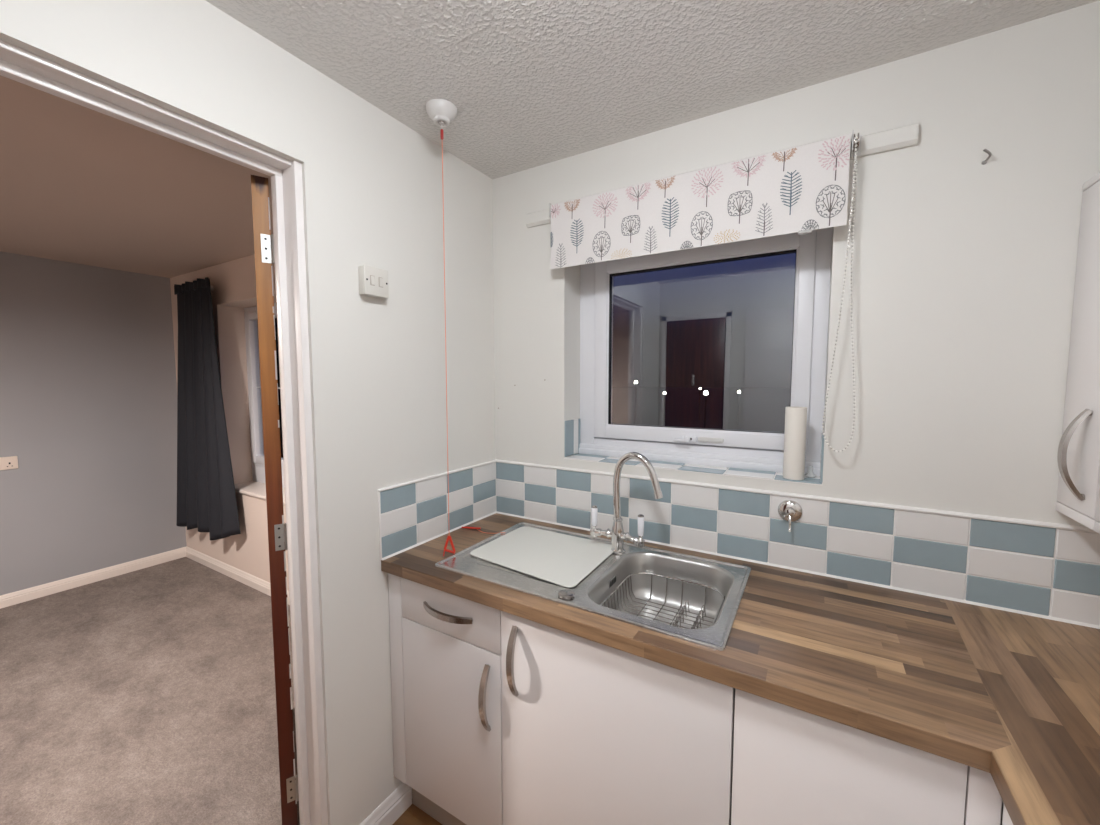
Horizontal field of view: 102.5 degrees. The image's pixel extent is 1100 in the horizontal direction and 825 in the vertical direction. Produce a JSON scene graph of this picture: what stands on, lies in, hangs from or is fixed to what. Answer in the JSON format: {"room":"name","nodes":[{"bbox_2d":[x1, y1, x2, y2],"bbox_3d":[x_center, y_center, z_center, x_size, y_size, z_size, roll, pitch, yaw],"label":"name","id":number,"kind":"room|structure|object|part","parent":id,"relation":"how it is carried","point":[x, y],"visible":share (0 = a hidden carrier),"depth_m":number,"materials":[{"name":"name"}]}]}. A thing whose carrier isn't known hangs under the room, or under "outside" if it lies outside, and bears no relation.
{"room":"kitchen","nodes":[
{"label":"kitchen","id":0,"kind":"room"},
{"bbox_2d":[0,251,186,595],"bbox_3d":[-3.925,0.158,2.370,0.100,2.315,3.800,2,5,31],"label":"wall","id":1,"kind":"structure","parent":0,"point":[88,386],"depth_m":3.19,"materials":[{"name":"grey paint"}]},
{"bbox_2d":[0,456,17,469],"bbox_3d":[-3.570,0.334,2.868,0.013,0.084,0.147,2,5,31],"label":"wall socket","id":2,"kind":"object","parent":1,"relation":"attached to","point":[11,462],"visible":1,"depth_m":2.90,"materials":[{"name":"beige plastic"}]},
{"bbox_2d":[0,547,185,608],"bbox_3d":[-3.964,1.286,2.272,0.016,0.081,3.450,2,5,31],"label":"baseboard","id":3,"kind":"structure","parent":1,"relation":"attached to","point":[24,595],"depth_m":3.23,"materials":[{"name":"beige wood"}]},
{"bbox_2d":[0,557,441,824],"bbox_3d":[-1.593,1.456,1.010,5.590,0.080,3.900,2,5,31],"label":"floor","id":4,"kind":"structure","parent":0,"point":[145,696],"depth_m":2.02,"materials":[{"name":"beige carpet"}]},
{"bbox_2d":[412,788,465,824],"bbox_3d":[0.139,1.327,1.183,1.443,0.146,0.015,2,5,31],"label":"plinth","id":5,"kind":"object","parent":4,"relation":"on","point":[426,805],"visible":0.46,"depth_m":1.50,"materials":[{"name":"beige laminate"}]},
{"bbox_2d":[388,573,502,824],"bbox_3d":[-0.199,0.862,1.573,0.456,0.722,0.590,2,5,31],"label":"base cabinet","id":6,"kind":"object","parent":4,"relation":"on","point":[452,643],"depth_m":1.33,"materials":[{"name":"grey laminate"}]},
{"bbox_3d":[-0.496,0.870,1.464,0.058,0.722,0.030,2,5,31],"label":"filler panel","id":7,"kind":"part","parent":6,"relation":"part of","materials":[{"name":"white wood"}]},
{"bbox_3d":[-0.311,0.592,1.296,0.196,0.022,0.034,2,5,31],"label":"handle","id":8,"kind":"part","parent":6,"relation":"part of","materials":[{"name":"silver metal"}]},
{"bbox_3d":[-0.303,0.591,1.321,0.394,0.140,0.018,2,5,31],"label":"drawer","id":9,"kind":"part","parent":6,"relation":"part of","materials":[{"name":"white laminate"}]},
{"bbox_3d":[-0.182,0.805,1.234,0.022,0.196,0.034,2,5,31],"label":"handle","id":10,"kind":"part","parent":6,"relation":"part of","materials":[{"name":"silver metal"}]},
{"bbox_2d":[501,611,734,824],"bbox_3d":[0.254,0.881,1.303,0.595,0.722,0.590,2,5,31],"label":"base cabinet","id":11,"kind":"object","parent":4,"relation":"on","point":[594,733],"visible":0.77,"depth_m":1.06,"materials":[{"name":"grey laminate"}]},
{"bbox_3d":[-0.100,0.668,1.175,0.022,0.196,0.034,2,5,31],"label":"handle","id":12,"kind":"part","parent":11,"relation":"part of","materials":[{"name":"silver metal"}]},
{"bbox_2d":[381,513,1010,772],"bbox_3d":[0.249,0.500,1.295,1.487,0.038,0.598,2,5,31],"label":"countertop","id":13,"kind":"structure","parent":11,"relation":"on","point":[891,664],"depth_m":0.96,"materials":[{"name":"brown wood"}]},
{"bbox_2d":[461,527,504,533],"bbox_3d":[-0.248,0.443,1.686,0.172,0.021,0.053,1,4,8],"label":"cord","id":14,"kind":"object","parent":13,"relation":"on","point":[477,528],"visible":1,"depth_m":1.68,"materials":[{"name":"red plastic"}]},
{"bbox_2d":[435,522,750,650],"bbox_3d":[0.126,0.548,1.364,0.853,0.164,0.482,2,5,31],"label":"sink","id":15,"kind":"object","parent":13,"relation":"in","point":[731,579],"visible":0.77,"depth_m":1.36,"materials":[{"name":"silver metal"}]},
{"bbox_2d":[470,527,612,587],"bbox_3d":[-0.024,0.466,1.471,0.411,0.010,0.359,2,5,31],"label":"cutting board","id":16,"kind":"object","parent":15,"relation":"on","point":[563,560],"depth_m":1.45,"materials":[{"name":"white plastic"}]},
{"bbox_3d":[0.044,0.484,1.177,0.044,0.008,0.044,2,5,31],"label":"plug knob","id":17,"kind":"part","parent":15,"relation":"part of","materials":[{"name":"silver metal"}]},
{"bbox_2d":[590,452,662,553],"bbox_3d":[0.249,0.297,1.459,0.251,0.340,0.052,2,5,31],"label":"mixer tap","id":18,"kind":"object","parent":15,"relation":"on","point":[617,534],"visible":1,"depth_m":1.46,"materials":[{"name":"silver metal"}]},
{"bbox_3d":[0.153,0.358,1.521,0.022,0.062,0.022,2,5,31],"label":"lever","id":19,"kind":"part","parent":18,"relation":"part of","materials":[{"name":"white ceramic"}]},
{"bbox_3d":[0.284,0.248,1.435,0.169,0.239,0.027,2,5,31],"label":"spout","id":20,"kind":"part","parent":18,"relation":"part of","materials":[{"name":"silver metal"}]},
{"bbox_3d":[0.295,0.369,1.437,0.022,0.062,0.022,2,5,31],"label":"lever","id":21,"kind":"part","parent":18,"relation":"part of","materials":[{"name":"white ceramic"}]},
{"bbox_3d":[0.319,0.559,1.253,0.342,0.154,0.408,2,5,31],"label":"bowl","id":22,"kind":"part","parent":15,"relation":"part of","materials":[{"name":"silver metal"}]},
{"bbox_2d":[600,572,724,628],"bbox_3d":[0.318,0.583,1.259,0.297,0.083,0.363,2,5,31],"label":"wire basket","id":23,"kind":"object","parent":15,"relation":"in","point":[699,616],"visible":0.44,"depth_m":1.35,"materials":[{"name":"silver metal"}]},
{"bbox_2d":[731,689,1001,824],"bbox_3d":[0.690,0.898,1.063,0.398,0.722,0.556,2,5,31],"label":"base cabinet","id":24,"kind":"object","parent":4,"relation":"on","point":[792,766],"depth_m":0.82,"materials":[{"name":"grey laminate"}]},
{"bbox_3d":[0.709,0.921,0.746,0.040,0.722,0.030,2,5,31],"label":"filler panel","id":25,"kind":"part","parent":24,"relation":"part of","materials":[{"name":"white wood"}]},
{"bbox_2d":[170,254,288,590],"bbox_3d":[-1.602,0.111,2.990,3.250,2.315,0.350,2,5,31],"label":"wall","id":26,"kind":"structure","parent":0,"point":[233,282],"depth_m":3.28,"materials":[{"name":"beige paint"}]},
{"bbox_2d":[185,546,289,604],"bbox_3d":[-1.695,1.237,2.914,3.250,0.081,0.016,2,5,31],"label":"baseboard","id":27,"kind":"structure","parent":26,"relation":"attached to","point":[261,585],"depth_m":3.33,"materials":[{"name":"beige wood"}]},
{"bbox_2d":[234,481,284,504],"bbox_3d":[-1.856,0.575,3.061,1.265,0.024,0.198,2,5,31],"label":"window sill","id":28,"kind":"structure","parent":26,"relation":"attached to","point":[255,489],"depth_m":3.18,"materials":[{"name":"beige"}]},
{"bbox_2d":[244,303,284,487],"bbox_3d":[-1.793,-0.108,3.118,1.221,1.335,0.078,2,5,31],"label":"window","id":29,"kind":"structure","parent":26,"relation":"in","point":[250,313],"depth_m":3.37,"materials":[{"name":"white plastic"}]},
{"bbox_3d":[-2.587,-0.908,3.278,0.390,0.028,0.038,2,5,31],"label":"track","id":30,"kind":"object","parent":26,"relation":"attached to","visible":0},
{"bbox_2d":[174,277,240,539],"bbox_3d":[-2.615,-0.013,3.270,0.952,1.868,0.086,2,5,31],"label":"curtain","id":31,"kind":"object","parent":30,"relation":"hanging from","point":[206,495],"visible":1,"depth_m":3.20,"materials":[{"name":"black fabric"}]},
{"bbox_2d":[0,0,494,824],"bbox_3d":[-0.829,0.254,1.024,0.100,2.315,2.140,2,5,31],"label":"wall","id":32,"kind":"structure","parent":0,"point":[374,193],"depth_m":1.32,"materials":[{"name":"paint"}]},
{"bbox_2d":[0,39,327,824],"bbox_3d":[-0.912,0.389,0.920,0.102,2.060,0.822,2,5,31],"label":"door frame","id":33,"kind":"structure","parent":32,"relation":"attached to","point":[18,64],"depth_m":1.20,"materials":[{"name":"white paint"}]},
{"bbox_2d":[251,175,298,824],"bbox_3d":[-0.986,0.347,1.585,0.058,2.023,0.777,-3,5,-34],"label":"door","id":34,"kind":"structure","parent":32,"relation":"in","point":[263,238],"depth_m":1.26,"materials":[{"name":"brown wood"}]},
{"bbox_2d":[358,265,388,298],"bbox_3d":[-0.534,-0.395,1.341,0.034,0.085,0.086,2,5,31],"label":"light switch","id":35,"kind":"object","parent":32,"relation":"attached to","point":[373,281],"visible":1,"depth_m":1.32,"materials":[{"name":"white plastic"}]},
{"bbox_2d":[360,783,411,824],"bbox_3d":[-0.565,1.338,1.431,0.016,0.093,0.284,2,5,31],"label":"baseboard","id":36,"kind":"structure","parent":32,"relation":"attached to","point":[399,800],"depth_m":1.48,"materials":[{"name":"white paint"}]},
{"bbox_2d":[0,0,1099,277],"bbox_3d":[-1.595,-0.932,0.836,5.590,0.080,3.900,2,5,31],"label":"ceiling","id":37,"kind":"structure","parent":0,"point":[530,83],"depth_m":1.24,"materials":[{"name":"white paint"}]},
{"bbox_2d":[426,99,456,183],"bbox_3d":[-0.356,-0.803,1.321,0.094,0.250,0.123,2,5,31],"label":"switch","id":38,"kind":"object","parent":37,"relation":"hanging from","point":[442,113],"depth_m":1.33,"materials":[{"name":"white plastic"}]},
{"bbox_3d":[-0.332,-0.217,1.404,0.002,1.255,0.002,2,5,31],"label":"cord","id":39,"kind":"part","parent":38,"relation":"part of","materials":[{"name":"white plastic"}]},
{"bbox_2d":[443,536,455,555],"bbox_3d":[-0.356,0.416,1.409,0.094,0.065,0.053,2,5,31],"label":"handle","id":40,"kind":"object","parent":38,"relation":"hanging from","point":[449,538],"depth_m":1.45,"materials":[{"name":"red plastic"}]},
{"bbox_3d":[-0.332,0.436,1.450,0.042,0.065,0.017,-2,5,-24],"label":"triangle pull","id":41,"kind":"part","parent":40,"relation":"part of","materials":[{"name":"red plastic"}]},
{"bbox_2d":[493,1,1099,824],"bbox_3d":[0.716,0.216,1.521,2.040,2.315,0.300,2,5,31],"label":"wall","id":42,"kind":"structure","parent":0,"point":[964,269],"depth_m":1.15,"materials":[{"name":"paint"}]},
{"bbox_2d":[564,419,823,485],"bbox_3d":[0.461,0.120,1.567,0.866,0.149,0.131,2,5,31],"label":"sill","id":43,"kind":"structure","parent":42,"relation":"attached to","point":[572,427],"depth_m":1.55,"materials":[{"name":"blue tile"}]},
{"bbox_2d":[783,407,806,479],"bbox_3d":[0.751,0.093,1.355,0.058,0.220,0.058,2,5,31],"label":"roll","id":44,"kind":"object","parent":43,"relation":"on","point":[795,417],"visible":1,"depth_m":1.33,"materials":[{"name":"white paper"}]},
{"bbox_2d":[579,227,832,475],"bbox_3d":[0.501,-0.238,1.609,0.866,0.851,0.102,2,5,31],"label":"window","id":45,"kind":"structure","parent":42,"relation":"in","point":[741,449],"depth_m":1.54,"materials":[{"name":"white plastic"}]},
{"bbox_3d":[0.489,0.095,1.597,0.080,0.022,0.026,2,5,31],"label":"handle","id":46,"kind":"part","parent":45,"relation":"part of","materials":[{"name":"white plastic"}]},
{"bbox_3d":[0.568,0.097,1.560,0.087,0.016,0.011,2,5,31],"label":"handle lever","id":47,"kind":"part","parent":45,"relation":"part of","materials":[{"name":"white plastic"}]},
{"bbox_2d":[526,123,918,227],"bbox_3d":[0.427,-0.736,1.439,1.202,0.050,0.019,2,5,31],"label":"batten","id":48,"kind":"object","parent":42,"relation":"attached to","point":[906,136],"visible":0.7,"depth_m":1.16,"materials":[{"name":"paint"}]},
{"bbox_2d":[549,130,861,452],"bbox_3d":[0.412,-0.332,1.438,0.987,0.856,0.051,2,5,31],"label":"roller blind","id":49,"kind":"object","parent":48,"relation":"attached to","point":[801,188],"visible":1,"depth_m":1.33,"materials":[{"name":"fabric"}]},
{"bbox_3d":[0.798,-0.305,1.198,0.070,0.835,0.038,0,4,4],"label":"bead chain","id":50,"kind":"part","parent":49,"relation":"part of","materials":[{"name":"white plastic"}]},
{"bbox_2d":[377,459,1099,628],"bbox_3d":[0.484,0.375,1.143,2.040,0.233,0.604,2,5,31],"label":"backsplash","id":51,"kind":"structure","parent":42,"relation":"attached to","point":[1047,570],"depth_m":1.32,"materials":[{"name":"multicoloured tile"}]},
{"bbox_2d":[777,500,802,531],"bbox_3d":[0.716,0.310,1.320,0.068,0.088,0.044,2,5,31],"label":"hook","id":52,"kind":"object","parent":51,"relation":"attached to","point":[790,511],"visible":1,"depth_m":1.32,"materials":[{"name":"silver metal"}]},
{"bbox_3d":[0.713,0.330,1.313,0.008,0.048,0.027,2,5,25],"label":"hook arm","id":53,"kind":"part","parent":52,"relation":"part of","materials":[{"name":"silver metal"}]},
{"bbox_2d":[981,149,991,164],"bbox_3d":[1.054,-0.619,1.067,0.017,0.029,0.027,2,5,31],"label":"wall hook","id":54,"kind":"object","parent":42,"relation":"attached to","point":[988,152],"visible":1,"depth_m":1.06,"materials":[{"name":"silver metal"}]},
{"bbox_2d":[1056,172,1099,529],"bbox_3d":[1.298,-0.131,0.873,0.399,0.751,0.167,2,5,31],"label":"upper cabinet","id":55,"kind":"object","parent":42,"relation":"attached to","point":[1078,457],"visible":1,"depth_m":0.96,"materials":[{"name":"white laminate"}]},
{"bbox_3d":[1.126,0.090,0.949,0.042,0.197,0.022,2,5,31],"label":"handle","id":56,"kind":"part","parent":55,"relation":"part of","materials":[{"name":"silver metal"}]},
{"bbox_3d":[1.085,0.323,0.057,0.100,2.315,2.440,2,5,31],"label":"wall","id":57,"kind":"structure","parent":0,"visible":0},
{"bbox_2d":[1094,475,1099,533],"bbox_3d":[1.117,-0.106,0.532,0.358,0.751,0.600,2,5,31],"label":"upper cabinet","id":58,"kind":"object","parent":57,"relation":"attached to","point":[1097,523],"visible":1,"depth_m":0.90,"materials":[{"name":"white laminate"}]},
{"bbox_3d":[0.971,-0.115,0.619,0.017,0.709,0.597,2,5,31],"label":"door","id":59,"kind":"part","parent":58,"relation":"part of","materials":[{"name":"white laminate"}]},
{"label":"outside","id":60,"kind":"structure","parent":0,"visible":0},
{"bbox_2d":[612,387,790,431],"bbox_3d":[22.965,-1.386,40.723,80.000,0.180,89.550,2,5,31],"label":"lawn","id":61,"kind":"structure","parent":60,"point":[761,409],"depth_m":24.40,"materials":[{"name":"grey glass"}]},
{"bbox_2d":[275,318,282,457],"bbox_3d":[-6.011,-0.760,8.576,7.200,3.289,1.440,2,5,31],"label":"hedge","id":62,"kind":"object","parent":61,"relation":"on","point":[276,330],"depth_m":6.92,"materials":[{"name":"brown wood"}]},
{"bbox_2d":[634,381,637,424],"bbox_3d":[2.630,-0.228,13.551,0.091,1.491,0.091,2,5,31],"label":"garden light","id":63,"kind":"object","parent":61,"relation":"on","point":[635,382],"visible":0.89,"depth_m":13.52,"materials":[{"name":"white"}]},
{"bbox_3d":[2.630,-0.185,13.554,0.055,1.405,0.055,1,4,8],"label":"post","id":64,"kind":"part","parent":63,"relation":"part of","materials":[{"name":"black metal"}]},
{"bbox_2d":[663,392,665,423],"bbox_3d":[3.913,-0.155,15.117,0.091,1.116,0.091,2,5,31],"label":"garden light","id":65,"kind":"object","parent":61,"relation":"on","point":[664,393],"visible":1,"depth_m":15.11,"materials":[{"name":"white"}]},
{"bbox_3d":[3.914,-0.113,15.120,0.055,1.030,0.055,-3,5,-37],"label":"post","id":66,"kind":"part","parent":65,"relation":"part of","materials":[{"name":"black metal"}]},
{"bbox_2d":[698,388,700,420],"bbox_3d":[5.574,-0.312,16.440,0.071,1.235,0.071,2,5,31],"label":"garden light","id":67,"kind":"object","parent":61,"relation":"on","point":[699,388],"visible":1,"depth_m":16.41,"materials":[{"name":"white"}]},
{"bbox_2d":[703,391,707,427],"bbox_3d":[4.737,-0.073,13.465,0.132,1.190,0.132,2,5,31],"label":"garden light","id":68,"kind":"object","parent":61,"relation":"on","point":[705,393],"visible":0.88,"depth_m":13.44,"materials":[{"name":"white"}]},
{"bbox_3d":[4.737,-0.011,13.469,0.055,1.067,0.055,-3,5,-37],"label":"post","id":69,"kind":"part","parent":68,"relation":"part of","materials":[{"name":"black metal"}]},
{"bbox_2d":[737,390,740,424],"bbox_3d":[6.335,-0.161,14.831,0.091,1.165,0.091,2,5,31],"label":"garden light","id":70,"kind":"object","parent":61,"relation":"on","point":[739,392],"visible":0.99,"depth_m":14.81,"materials":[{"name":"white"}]},
{"bbox_3d":[6.335,-0.118,14.834,0.055,1.079,0.055,-3,5,-37],"label":"post","id":71,"kind":"part","parent":70,"relation":"part of","materials":[{"name":"black metal"}]},
{"bbox_3d":[0.445,1.402,0.149,0.015,0.146,1.445,2,5,31],"label":"plinth","id":72,"kind":"object","parent":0,"visible":0},
{"bbox_2d":[1002,805,1012,824],"bbox_3d":[0.605,0.978,-0.015,0.563,0.720,1.382,2,5,31],"label":"base cabinet","id":73,"kind":"object","parent":72,"relation":"on","point":[1006,820],"visible":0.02,"depth_m":0.69,"materials":[{"name":"grey"}]},
{"bbox_2d":[944,599,1099,824],"bbox_3d":[0.745,0.580,0.197,0.605,0.038,1.978,2,5,31],"label":"countertop","id":74,"kind":"structure","parent":73,"relation":"on","point":[1040,677],"depth_m":0.78,"materials":[{"name":"brown wood"}]}
]}

